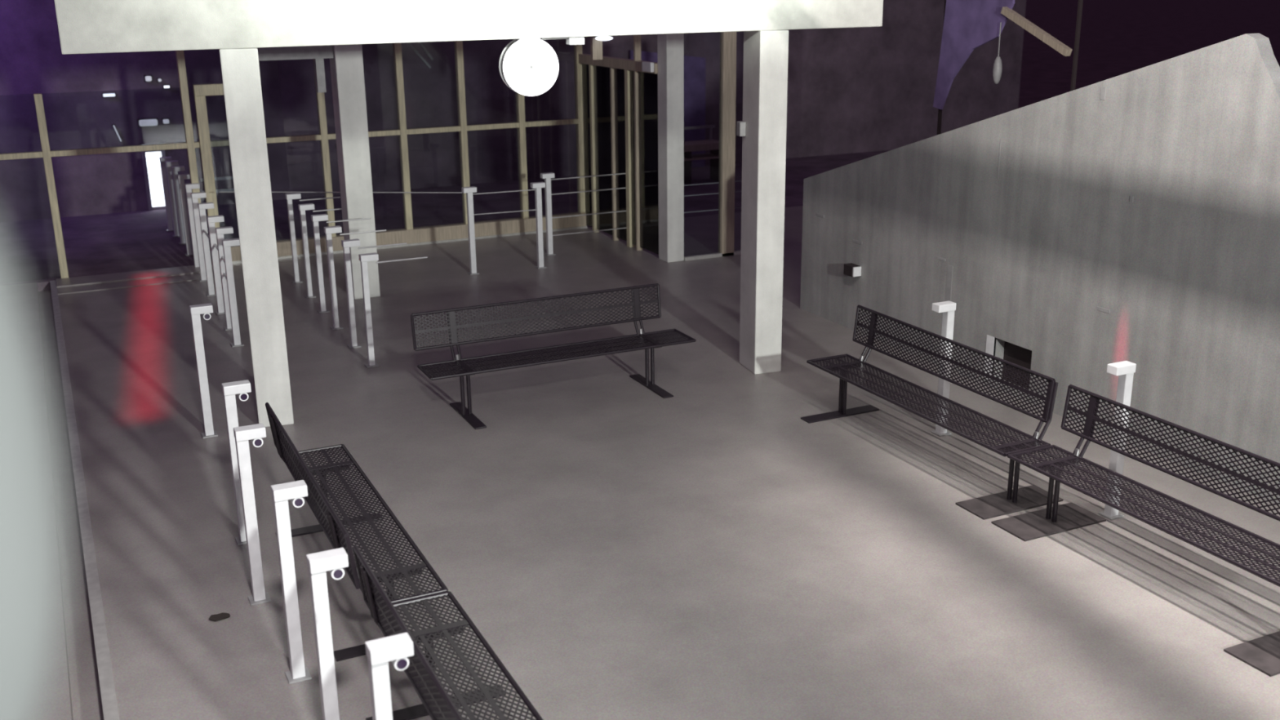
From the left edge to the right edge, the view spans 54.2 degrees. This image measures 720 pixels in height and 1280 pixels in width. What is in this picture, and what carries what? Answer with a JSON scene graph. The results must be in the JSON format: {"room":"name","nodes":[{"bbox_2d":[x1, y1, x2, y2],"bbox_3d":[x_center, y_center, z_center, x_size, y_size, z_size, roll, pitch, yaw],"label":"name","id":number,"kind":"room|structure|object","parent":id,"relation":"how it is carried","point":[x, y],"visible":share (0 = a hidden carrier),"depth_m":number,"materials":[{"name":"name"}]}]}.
{"room":"transit interior","nodes":[
{"label":"transit interior","id":0,"kind":"room"},
{"bbox_2d":[17,282,103,719],"bbox_3d":[-5.546,2.288,5.551,5.940,0.300,21.200,-9,19,-24],"label":"floor","id":1,"kind":"structure","parent":0,"point":[74,693],"depth_m":8.06,"materials":[{"name":"concrete"}]},
{"bbox_2d":[0,240,65,719],"bbox_3d":[-0.221,1.837,0.952,0.100,4.035,0.100,0,17,3],"label":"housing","id":2,"kind":"object","parent":1,"relation":"on","point":[33,523],"visible":1,"depth_m":0.40,"materials":[{"name":"grey plastic"}]},
{"bbox_2d":[0,150,889,291],"bbox_3d":[-47.663,-11.492,52.115,80.000,0.245,102.800,-9,19,-24],"label":"ground","id":3,"kind":"structure","parent":0,"point":[131,241],"depth_m":19.81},
{"bbox_2d":[159,156,173,231],"bbox_3d":[-7.101,-2.502,18.875,0.195,1.108,0.120,-9,19,-24],"label":"barrier post","id":4,"kind":"object","parent":3,"relation":"on","point":[162,159],"visible":0.85,"depth_m":18.82,"materials":[{"name":"grey metal"}]},
{"bbox_2d":[165,160,179,237],"bbox_3d":[-6.845,-2.372,18.440,0.195,1.108,0.120,-9,19,-24],"label":"barrier post","id":5,"kind":"object","parent":3,"relation":"on","point":[168,163],"visible":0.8,"depth_m":18.38,"materials":[{"name":"grey metal"}]},
{"bbox_2d":[171,165,186,244],"bbox_3d":[-6.558,-2.214,17.913,0.195,1.108,0.120,-9,19,-24],"label":"barrier post","id":6,"kind":"object","parent":3,"relation":"on","point":[175,170],"visible":0.85,"depth_m":17.85,"materials":[{"name":"grey metal"}]},
{"bbox_2d":[177,173,193,256],"bbox_3d":[-6.195,-1.990,17.166,0.195,1.108,0.120,-9,19,-24],"label":"barrier post","id":7,"kind":"object","parent":3,"relation":"on","point":[182,177],"visible":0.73,"depth_m":17.11,"materials":[{"name":"grey metal"}]},
{"bbox_2d":[200,176,234,192],"bbox_3d":[-5.657,-2.032,17.400,0.750,1.040,0.040,-9,19,-24],"label":"rail","id":8,"kind":"object","parent":3,"relation":"on","point":[223,177],"visible":0.23,"depth_m":17.23,"materials":[{"name":"metal"}]},
{"bbox_2d":[629,49,705,167],"bbox_3d":[0.550,-4.841,24.211,1.600,2.300,0.050,-9,19,-24],"label":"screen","id":9,"kind":"object","parent":3,"relation":"on","point":[694,67],"visible":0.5,"depth_m":24.35,"materials":[{"name":"glass"}]},
{"bbox_2d":[684,124,719,184],"bbox_3d":[0.560,-3.672,22.627,2.000,0.990,0.500,-9,19,-24],"label":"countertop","id":10,"kind":"structure","parent":3,"relation":"on","point":[713,145],"depth_m":22.75,"materials":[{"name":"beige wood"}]},
{"bbox_2d":[684,153,719,160],"bbox_3d":[0.561,-3.634,22.639,2.000,0.030,0.500,-9,19,-24],"label":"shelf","id":11,"kind":"object","parent":10,"relation":"attached to","point":[702,156],"depth_m":22.74,"materials":[{"name":"wood"}]},
{"bbox_2d":[0,0,1026,222],"bbox_3d":[-4.191,-4.473,22.323,28.000,4.400,0.300,-9,19,-24],"label":"wall","id":12,"kind":"structure","parent":0,"point":[860,89],"depth_m":22.27,"materials":[{"name":"purple paint"}]},
{"bbox_2d":[102,92,115,97],"bbox_3d":[-8.488,-4.236,20.011,0.198,0.067,0.100,-9,19,-24],"label":"lamp","id":13,"kind":"object","parent":12,"relation":"attached to","point":[109,94],"visible":1,"depth_m":19.98,"materials":[{"name":"white"}]},
{"bbox_2d":[111,124,122,142],"bbox_3d":[-8.439,-3.660,20.208,0.128,0.292,0.100,-9,19,-24],"label":"lamp","id":14,"kind":"object","parent":12,"relation":"attached to","point":[113,125],"visible":1,"depth_m":20.19,"materials":[{"name":"white"}]},
{"bbox_2d":[137,117,158,127],"bbox_3d":[-8.001,-3.862,20.367,0.303,0.125,0.100,-9,19,-24],"label":"light panel","id":15,"kind":"object","parent":12,"relation":"attached to","point":[144,122],"visible":1,"depth_m":20.34,"materials":[{"name":"white plastic"}]},
{"bbox_2d":[138,119,157,126],"bbox_3d":[-7.992,-3.857,20.349,0.283,0.105,0.060,-9,19,-24],"label":"diffuser","id":16,"kind":"object","parent":15,"relation":"attached to","point":[142,122],"depth_m":20.33,"materials":[{"name":"white plastic"}]},
{"bbox_2d":[143,75,152,81],"bbox_3d":[-7.933,-4.541,20.197,0.114,0.104,0.100,-9,19,-24],"label":"spot lamp","id":17,"kind":"object","parent":12,"relation":"attached to","point":[147,77],"visible":1,"depth_m":20.17,"materials":[{"name":"white"}]},
{"bbox_2d":[145,75,151,81],"bbox_3d":[-7.924,-4.535,20.180,0.094,0.084,0.060,-9,19,-24],"label":"diffuser","id":18,"kind":"object","parent":17,"relation":"attached to","point":[148,78],"depth_m":20.16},
{"bbox_2d":[140,142,164,145],"bbox_3d":[-7.978,-3.519,20.481,0.366,0.052,0.100,-9,19,-24],"label":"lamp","id":19,"kind":"object","parent":12,"relation":"attached to","point":[162,142],"visible":0.28,"depth_m":20.49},
{"bbox_2d":[141,150,171,210],"bbox_3d":[-7.984,-2.985,20.672,0.360,1.000,0.038,-9,19,-24],"label":"lit doorway","id":20,"kind":"structure","parent":12,"relation":"in","point":[151,162],"depth_m":20.64,"materials":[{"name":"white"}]},
{"bbox_2d":[156,77,161,82],"bbox_3d":[-7.781,-4.533,20.276,0.067,0.067,0.100,-9,19,-24],"label":"spot lamp","id":21,"kind":"object","parent":12,"relation":"attached to","point":[159,79],"visible":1,"depth_m":20.27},
{"bbox_2d":[161,118,169,124],"bbox_3d":[-7.755,-3.904,20.477,0.114,0.093,0.100,-9,19,-24],"label":"light panel","id":22,"kind":"object","parent":12,"relation":"attached to","point":[165,121],"visible":1,"depth_m":20.45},
{"bbox_2d":[163,119,168,124],"bbox_3d":[-7.747,-3.899,20.460,0.094,0.073,0.060,-9,19,-24],"label":"diffuser","id":23,"kind":"object","parent":22,"relation":"attached to","point":[165,121],"depth_m":20.44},
{"bbox_2d":[162,84,169,88],"bbox_3d":[-7.695,-4.441,20.346,0.104,0.057,0.100,-9,19,-24],"label":"spot lamp","id":24,"kind":"object","parent":12,"relation":"attached to","point":[165,86],"visible":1,"depth_m":20.32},
{"bbox_2d":[57,205,1279,719],"bbox_3d":[1.937,0.652,10.545,12.020,0.250,18.200,-9,19,-24],"label":"floor","id":25,"kind":"structure","parent":0,"point":[709,550],"depth_m":8.58,"materials":[{"name":"concrete"}]},
{"bbox_2d":[49,280,119,719],"bbox_3d":[-3.514,1.446,8.053,0.070,0.204,18.200,-9,19,-24],"label":"trim","id":26,"kind":"structure","parent":25,"relation":"attached to","point":[110,711],"depth_m":8.36,"materials":[{"name":"metal"}]},
{"bbox_2d":[55,265,200,294],"bbox_3d":[-6.438,-1.020,15.894,1.770,0.040,0.850,-9,19,-24],"label":"trim","id":27,"kind":"structure","parent":25,"relation":"on","point":[191,269],"depth_m":15.94,"materials":[{"name":"metal"}]},
{"bbox_2d":[184,182,199,266],"bbox_3d":[-5.806,-1.750,16.367,0.195,1.108,0.120,-9,19,-24],"label":"barrier post","id":28,"kind":"object","parent":25,"relation":"on","point":[188,187],"visible":0.78,"depth_m":16.29,"materials":[{"name":"white metal"}]},
{"bbox_2d":[191,191,206,281],"bbox_3d":[-5.479,-1.540,15.668,0.195,1.108,0.120,-9,19,-24],"label":"barrier post","id":29,"kind":"object","parent":25,"relation":"on","point":[194,196],"visible":0.8,"depth_m":15.60,"materials":[{"name":"white metal"}]},
{"bbox_2d":[189,302,217,438],"bbox_3d":[-3.549,0.091,10.258,0.195,1.108,0.120,-9,19,-24],"label":"barrier post","id":30,"kind":"object","parent":25,"relation":"on","point":[205,309],"visible":1,"depth_m":10.19,"materials":[{"name":"white metal"}]},
{"bbox_2d":[197,202,215,296],"bbox_3d":[-5.129,-1.318,14.926,0.195,1.108,0.120,-9,19,-24],"label":"barrier post","id":31,"kind":"object","parent":25,"relation":"on","point":[202,206],"visible":0.88,"depth_m":14.87,"materials":[{"name":"white metal"}]},
{"bbox_2d":[202,229,209,239],"bbox_3d":[-4.973,-1.423,14.422,0.024,0.024,0.950,-8,19,-24],"label":"rail","id":32,"kind":"object","parent":31,"relation":"attached to","point":[204,230],"visible":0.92,"depth_m":14.55,"materials":[{"name":"metal"}]},
{"bbox_2d":[206,215,225,315],"bbox_3d":[-4.736,-1.069,14.097,0.195,1.108,0.120,-9,19,-24],"label":"barrier post","id":33,"kind":"object","parent":25,"relation":"on","point":[211,220],"visible":0.87,"depth_m":14.04,"materials":[{"name":"white metal"}]},
{"bbox_2d":[208,613,230,621],"bbox_3d":[-2.490,1.519,7.407,0.121,0.016,0.086,-9,19,-24],"label":"scrap","id":34,"kind":"object","parent":25,"relation":"on","point":[221,615],"visible":1,"depth_m":7.41,"materials":[{"name":"black plant"}]},
{"bbox_2d":[215,226,233,330],"bbox_3d":[-4.421,-0.873,13.446,0.195,1.108,0.120,-9,19,-24],"label":"barrier post","id":35,"kind":"object","parent":25,"relation":"on","point":[220,232],"visible":0.81,"depth_m":13.37,"materials":[{"name":"white metal"}]},
{"bbox_2d":[222,238,244,346],"bbox_3d":[-4.145,-0.688,12.829,0.195,1.108,0.120,-9,19,-24],"label":"barrier post","id":36,"kind":"object","parent":25,"relation":"on","point":[226,243],"visible":0.96,"depth_m":12.77,"materials":[{"name":"white metal"}]},
{"bbox_2d":[221,379,251,545],"bbox_3d":[-2.630,0.682,8.290,0.195,1.108,0.120,-9,19,-24],"label":"barrier post","id":37,"kind":"object","parent":25,"relation":"on","point":[241,388],"visible":0.84,"depth_m":8.17,"materials":[{"name":"white metal"}]},
{"bbox_2d":[233,423,271,605],"bbox_3d":[-2.291,0.926,7.479,0.195,1.108,0.120,-9,19,-24],"label":"barrier post","id":38,"kind":"object","parent":25,"relation":"on","point":[255,433],"visible":1,"depth_m":7.41,"materials":[{"name":"white metal"}]},
{"bbox_2d":[219,48,293,426],"bbox_3d":[-3.149,-0.977,10.320,0.285,3.107,0.380,-6,18,-16],"label":"concrete column","id":39,"kind":"structure","parent":25,"relation":"on","point":[240,67],"depth_m":10.11,"materials":[{"name":"white concrete"}]},
{"bbox_2d":[53,0,883,54],"bbox_3d":[-1.135,-3.116,10.361,6.813,0.938,0.405,-6,18,-16],"label":"concrete beam","id":40,"kind":"structure","parent":39,"relation":"on","point":[84,26],"depth_m":10.01,"materials":[{"name":"grey concrete"}]},
{"bbox_2d":[498,38,559,96],"bbox_3d":[-0.941,-2.488,10.607,0.482,0.482,0.197,-6,18,-16],"label":"clock","id":41,"kind":"object","parent":40,"relation":"hanging from","point":[529,67],"visible":0.88,"depth_m":10.53,"materials":[{"name":"grey plastic"}]},
{"bbox_2d":[542,37,568,39],"bbox_3d":[-0.713,-2.703,10.516,0.220,0.022,0.020,-6,18,-16],"label":"conduit","id":42,"kind":"object","parent":40,"relation":"attached to","point":[547,38],"visible":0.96,"depth_m":10.51,"materials":[{"name":"grey plastic"}]},
{"bbox_2d":[565,36,584,44],"bbox_3d":[-0.547,-2.700,10.577,0.130,0.065,0.130,-6,18,-16],"label":"junction box","id":43,"kind":"object","parent":40,"relation":"attached to","point":[573,40],"visible":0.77,"depth_m":10.52,"materials":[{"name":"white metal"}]},
{"bbox_2d":[590,35,613,60],"bbox_3d":[-0.408,-3.647,13.784,0.200,0.670,0.250,-9,19,-24],"label":"ceiling lamp","id":44,"kind":"object","parent":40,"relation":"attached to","point":[596,43],"visible":0.89,"depth_m":13.88,"materials":[{"name":"beige metal"}]},
{"bbox_2d":[271,480,311,684],"bbox_3d":[-1.822,1.179,6.632,0.195,1.108,0.120,-9,19,-24],"label":"barrier post","id":45,"kind":"object","parent":25,"relation":"on","point":[295,491],"visible":1,"depth_m":6.56,"materials":[{"name":"white metal"}]},
{"bbox_2d":[0,39,586,281],"bbox_3d":[-5.492,-2.780,16.384,10.315,3.060,0.210,-9,19,-24],"label":"window","id":46,"kind":"structure","parent":25,"relation":"on","point":[524,224],"depth_m":17.47,"materials":[{"name":"brown wood"}]},
{"bbox_2d":[192,83,223,262],"bbox_3d":[-5.377,-2.436,16.470,0.700,2.350,0.100,-9,19,-24],"label":"door","id":47,"kind":"structure","parent":46,"relation":"attached to","point":[200,91],"depth_m":16.18,"materials":[{"name":"brown wood"}]},
{"bbox_2d":[406,42,433,68],"bbox_3d":[-2.864,-4.364,17.387,0.892,0.628,0.286,-9,19,-24],"label":"diagonal brace","id":48,"kind":"object","parent":46,"relation":"attached to","point":[413,48],"visible":0.32,"depth_m":17.45,"materials":[{"name":"grey metal"}]},
{"bbox_2d":[285,192,340,283],"bbox_3d":[-4.046,-1.542,15.621,0.680,1.108,0.120,-9,19,-24],"label":"barrier post","id":49,"kind":"object","parent":25,"relation":"on","point":[289,197],"visible":1,"depth_m":15.47,"materials":[{"name":"metal"}]},
{"bbox_2d":[297,203,342,298],"bbox_3d":[-3.687,-1.321,14.883,0.680,1.108,0.120,-9,19,-24],"label":"barrier post","id":50,"kind":"object","parent":25,"relation":"on","point":[302,207],"visible":0.95,"depth_m":14.73,"materials":[{"name":"metal"}]},
{"bbox_2d":[306,547,348,719],"bbox_3d":[-1.428,1.415,5.846,0.195,1.108,0.120,-9,19,-24],"label":"barrier post","id":51,"kind":"object","parent":25,"relation":"on","point":[333,561],"visible":1,"depth_m":5.73,"materials":[{"name":"white metal"}]},
{"bbox_2d":[311,213,370,313],"bbox_3d":[-3.359,-1.117,14.205,0.680,1.108,0.120,-9,19,-24],"label":"barrier post","id":52,"kind":"object","parent":25,"relation":"on","point":[315,219],"visible":1,"depth_m":14.06,"materials":[{"name":"metal"}]},
{"bbox_2d":[329,44,380,299],"bbox_3d":[-3.313,-2.184,14.545,0.310,2.950,0.320,-9,19,-24],"label":"concrete column","id":53,"kind":"structure","parent":25,"relation":"on","point":[347,72],"depth_m":14.36,"materials":[{"name":"white concrete"}]},
{"bbox_2d":[257,45,333,93],"bbox_3d":[-3.885,-3.225,13.935,0.920,0.510,0.200,-9,19,-24],"label":"duct","id":54,"kind":"object","parent":53,"relation":"attached to","point":[317,53],"visible":0.79,"depth_m":13.87,"materials":[{"name":"grey metal"}]},
{"bbox_2d":[324,225,386,329],"bbox_3d":[-3.044,-0.912,13.521,0.680,1.108,0.120,-9,19,-24],"label":"barrier post","id":55,"kind":"object","parent":25,"relation":"on","point":[329,230],"visible":1,"depth_m":13.37,"materials":[{"name":"metal"}]},
{"bbox_2d":[265,402,448,661],"bbox_3d":[-1.760,0.956,7.742,0.720,0.886,2.486,-9,19,-24],"label":"bench","id":56,"kind":"object","parent":25,"relation":"on","point":[335,529],"visible":0.88,"depth_m":7.45,"materials":[{"name":"metal"}]},
{"bbox_2d":[341,239,407,348],"bbox_3d":[-2.693,-0.705,12.833,0.680,1.108,0.120,-9,19,-24],"label":"barrier post","id":57,"kind":"object","parent":25,"relation":"on","point":[346,244],"visible":1,"depth_m":12.68,"materials":[{"name":"metal"}]},
{"bbox_2d":[364,632,413,719],"bbox_3d":[-0.994,1.641,5.089,0.195,1.108,0.120,-9,19,-24],"label":"barrier post","id":58,"kind":"object","parent":25,"relation":"on","point":[397,648],"visible":1,"depth_m":4.93,"materials":[{"name":"white metal"}]},
{"bbox_2d":[358,252,427,368],"bbox_3d":[-2.373,-0.510,12.183,0.680,1.108,0.120,-9,19,-24],"label":"barrier post","id":59,"kind":"object","parent":25,"relation":"on","point":[363,258],"visible":1,"depth_m":12.03,"materials":[{"name":"white metal"}]},
{"bbox_2d":[352,545,542,719],"bbox_3d":[-0.674,1.602,5.585,0.720,0.886,2.486,-9,19,-24],"label":"bench","id":60,"kind":"object","parent":25,"relation":"on","point":[437,704],"visible":0.88,"depth_m":5.99,"materials":[{"name":"metal"}]},
{"bbox_2d":[461,186,479,275],"bbox_3d":[-2.137,-1.635,15.855,0.171,1.108,0.120,-9,19,-24],"label":"barrier post","id":61,"kind":"object","parent":25,"relation":"on","point":[468,191],"visible":1,"depth_m":15.81,"materials":[{"name":"white metal"}]},
{"bbox_2d":[219,191,463,193],"bbox_3d":[-3.753,-2.115,15.787,3.154,0.032,0.010,0,17,3],"label":"wire","id":62,"kind":"object","parent":61,"relation":"attached to","point":[220,192],"visible":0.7,"depth_m":15.75,"materials":[{"name":"metal"}]},
{"bbox_2d":[530,182,546,268],"bbox_3d":[-1.300,-1.735,16.151,0.171,1.108,0.120,-9,19,-24],"label":"barrier post","id":63,"kind":"object","parent":25,"relation":"on","point":[537,186],"visible":1,"depth_m":16.11,"materials":[{"name":"white metal"}]},
{"bbox_2d":[472,189,535,194],"bbox_3d":[-1.721,-2.131,15.868,0.827,0.012,0.010,-7,18,-20],"label":"wire","id":64,"kind":"object","parent":63,"relation":"attached to","point":[527,189],"visible":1,"depth_m":15.87,"materials":[{"name":"metal"}]},
{"bbox_2d":[473,208,536,215],"bbox_3d":[-1.718,-1.882,15.944,0.827,0.012,0.010,-7,18,-20],"label":"wire","id":65,"kind":"object","parent":63,"relation":"attached to","point":[535,209],"visible":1,"depth_m":15.94,"materials":[{"name":"metal"}]},
{"bbox_2d":[540,172,555,255],"bbox_3d":[-1.233,-1.968,16.914,0.171,1.108,0.120,-9,19,-24],"label":"barrier post","id":66,"kind":"object","parent":25,"relation":"on","point":[547,176],"visible":1,"depth_m":16.88,"materials":[{"name":"white metal"}]},
{"bbox_2d":[551,173,626,180],"bbox_3d":[-0.704,-2.494,17.021,1.125,0.014,0.012,-9,19,-24],"label":"wire","id":67,"kind":"object","parent":66,"relation":"attached to","point":[620,173],"visible":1,"depth_m":17.02,"materials":[{"name":"metal"}]},
{"bbox_2d":[551,187,626,195],"bbox_3d":[-0.701,-2.303,17.080,1.125,0.014,0.012,-9,19,-24],"label":"wire","id":68,"kind":"object","parent":66,"relation":"attached to","point":[618,188],"visible":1,"depth_m":17.07,"materials":[{"name":"metal"}]},
{"bbox_2d":[551,210,626,218],"bbox_3d":[-0.698,-1.997,17.173,1.125,0.014,0.012,-9,19,-24],"label":"wire","id":69,"kind":"object","parent":66,"relation":"attached to","point":[620,211],"visible":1,"depth_m":17.16,"materials":[{"name":"metal"}]},
{"bbox_2d":[552,227,626,235],"bbox_3d":[-0.695,-1.768,17.243,1.125,0.014,0.012,-9,19,-24],"label":"wire","id":70,"kind":"object","parent":66,"relation":"attached to","point":[620,228],"visible":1,"depth_m":17.23,"materials":[{"name":"metal"}]},
{"bbox_2d":[410,283,696,429],"bbox_3d":[-0.697,-0.060,11.027,2.486,0.886,0.720,-9,19,-24],"label":"bench","id":71,"kind":"object","parent":25,"relation":"on","point":[640,340],"visible":1,"depth_m":11.07,"materials":[{"name":"metal"}]},
{"bbox_2d":[578,35,658,254],"bbox_3d":[-0.290,-3.090,17.397,0.110,2.950,2.500,-9,19,-24],"label":"window","id":72,"kind":"structure","parent":25,"relation":"on","point":[620,99],"depth_m":17.31,"materials":[{"name":"brown wood"}]},
{"bbox_2d":[641,61,653,72],"bbox_3d":[0.102,-3.774,16.115,0.050,0.120,0.260,-9,19,-24],"label":"box","id":73,"kind":"object","parent":72,"relation":"attached to","point":[646,66],"visible":1,"depth_m":16.06,"materials":[{"name":"white metal"}]},
{"bbox_2d":[657,33,684,262],"bbox_3d":[0.401,-2.745,16.243,0.245,2.950,0.270,-9,19,-24],"label":"concrete column","id":74,"kind":"structure","parent":25,"relation":"on","point":[670,46],"depth_m":16.14,"materials":[{"name":"grey concrete"}]},
{"bbox_2d":[684,191,741,196],"bbox_3d":[1.108,-2.230,16.705,1.272,0.014,0.012,-7,18,-21],"label":"wire","id":75,"kind":"object","parent":74,"relation":"attached to","point":[735,191],"visible":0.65,"depth_m":16.61,"materials":[{"name":"metal"}]},
{"bbox_2d":[684,207,741,213],"bbox_3d":[1.110,-2.019,16.769,1.272,0.014,0.012,-7,18,-21],"label":"wire","id":76,"kind":"object","parent":74,"relation":"attached to","point":[735,207],"visible":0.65,"depth_m":16.67,"materials":[{"name":"metal"}]},
{"bbox_2d":[684,180,742,186],"bbox_3d":[1.107,-2.364,16.664,1.272,0.014,0.012,-7,18,-21],"label":"wire","id":77,"kind":"object","parent":74,"relation":"attached to","point":[738,180],"visible":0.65,"depth_m":16.57,"materials":[{"name":"metal"}]},
{"bbox_2d":[684,31,741,261],"bbox_3d":[1.159,-2.821,16.466,1.315,2.950,0.100,-9,19,-24],"label":"door frame","id":78,"kind":"structure","parent":25,"relation":"on","point":[727,39],"depth_m":16.43,"materials":[{"name":"beige wood"}]},
{"bbox_2d":[739,30,788,373],"bbox_3d":[1.137,-1.434,11.590,0.272,3.146,0.400,-6,18,-16],"label":"concrete column","id":79,"kind":"structure","parent":25,"relation":"on","point":[766,52],"depth_m":11.43,"materials":[{"name":"white concrete"}]},
{"bbox_2d":[736,120,746,136],"bbox_3d":[0.927,-2.119,11.473,0.059,0.130,0.090,-6,18,-16],"label":"sensor box","id":80,"kind":"object","parent":79,"relation":"attached to","point":[740,125],"visible":1,"depth_m":11.44,"materials":[{"name":"grey plastic"}]},
{"bbox_2d":[800,304,1062,519],"bbox_3d":[2.149,0.307,9.722,0.720,0.886,2.493,-9,19,-24],"label":"bench","id":81,"kind":"object","parent":25,"relation":"on","point":[1016,500],"visible":1,"depth_m":9.48,"materials":[{"name":"metal"}]},
{"bbox_2d":[930,301,955,436],"bbox_3d":[2.428,0.077,10.086,0.195,1.108,0.120,-9,19,-24],"label":"barrier post","id":82,"kind":"object","parent":25,"relation":"on","point":[948,308],"visible":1,"depth_m":10.00,"materials":[{"name":"white metal"}]},
{"bbox_2d":[933,0,1083,134],"bbox_3d":[3.916,-2.556,13.735,0.180,3.980,2.180,-9,19,-24],"label":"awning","id":83,"kind":"object","parent":25,"relation":"on","point":[968,25],"visible":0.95,"depth_m":13.81,"materials":[{"name":"purple fabric"}]},
{"bbox_2d":[1097,360,1136,519],"bbox_3d":[3.224,0.553,8.497,0.195,1.108,0.120,-9,19,-24],"label":"barrier post","id":84,"kind":"object","parent":25,"relation":"on","point":[1125,370],"visible":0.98,"depth_m":8.42,"materials":[{"name":"white metal"}]},
{"bbox_2d":[991,384,1279,676],"bbox_3d":[3.233,0.950,7.578,0.720,0.886,2.486,-9,19,-24],"label":"bench","id":85,"kind":"object","parent":25,"relation":"on","point":[1262,654],"visible":1,"depth_m":7.83,"materials":[{"name":"metal"}]},
{"bbox_2d":[800,33,1279,506],"bbox_3d":[4.054,-0.812,9.372,0.174,3.190,10.100,-9,19,-24],"label":"wall","id":86,"kind":"structure","parent":0,"point":[1133,216],"depth_m":9.90,"materials":[{"name":"concrete"}]},
{"bbox_2d":[816,213,824,217],"bbox_3d":[1.964,-1.565,13.541,0.034,0.030,0.140,-9,19,-24],"label":"socket","id":87,"kind":"object","parent":86,"relation":"attached to","point":[818,215],"depth_m":13.54,"materials":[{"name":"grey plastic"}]},
{"bbox_2d":[843,262,861,276],"bbox_3d":[2.213,-0.936,13.047,0.100,0.110,0.175,-9,19,-24],"label":"wall box","id":88,"kind":"object","parent":86,"relation":"attached to","point":[851,269],"visible":1,"depth_m":12.99,"materials":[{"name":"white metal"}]},
{"bbox_2d":[853,239,862,244],"bbox_3d":[2.268,-1.226,12.984,0.034,0.030,0.160,-9,19,-24],"label":"socket","id":89,"kind":"object","parent":86,"relation":"attached to","point":[855,242],"depth_m":12.97,"materials":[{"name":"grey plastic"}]},
{"bbox_2d":[937,256,945,261],"bbox_3d":[2.851,-0.953,11.795,0.034,0.025,0.120,-9,19,-24],"label":"socket","id":90,"kind":"object","parent":86,"relation":"attached to","point":[939,258],"depth_m":11.79,"materials":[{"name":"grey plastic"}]},
{"bbox_2d":[1099,86,1106,100],"bbox_3d":[3.616,-2.076,9.745,0.034,0.100,0.050,-9,19,-24],"label":"socket","id":91,"kind":"object","parent":86,"relation":"attached to","point":[1102,89],"depth_m":9.74,"materials":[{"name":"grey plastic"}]},
{"bbox_2d":[1096,306,1110,313],"bbox_3d":[3.729,-0.403,10.049,0.034,0.030,0.140,-9,19,-24],"label":"socket","id":92,"kind":"object","parent":86,"relation":"attached to","point":[1100,309],"depth_m":10.04,"materials":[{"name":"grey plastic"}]},
{"bbox_2d":[1129,195,1133,202],"bbox_3d":[3.793,-1.239,9.634,0.034,0.050,0.030,-9,19,-24],"label":"socket","id":93,"kind":"object","parent":86,"relation":"attached to","point":[1131,197],"depth_m":9.62,"materials":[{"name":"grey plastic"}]},
{"bbox_2d":[1017,0,1279,108],"bbox_3d":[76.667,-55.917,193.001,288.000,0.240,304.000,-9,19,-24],"label":"wall","id":94,"kind":"structure","parent":0,"point":[1117,37],"depth_m":77.69,"materials":[{"name":"purple paint"}]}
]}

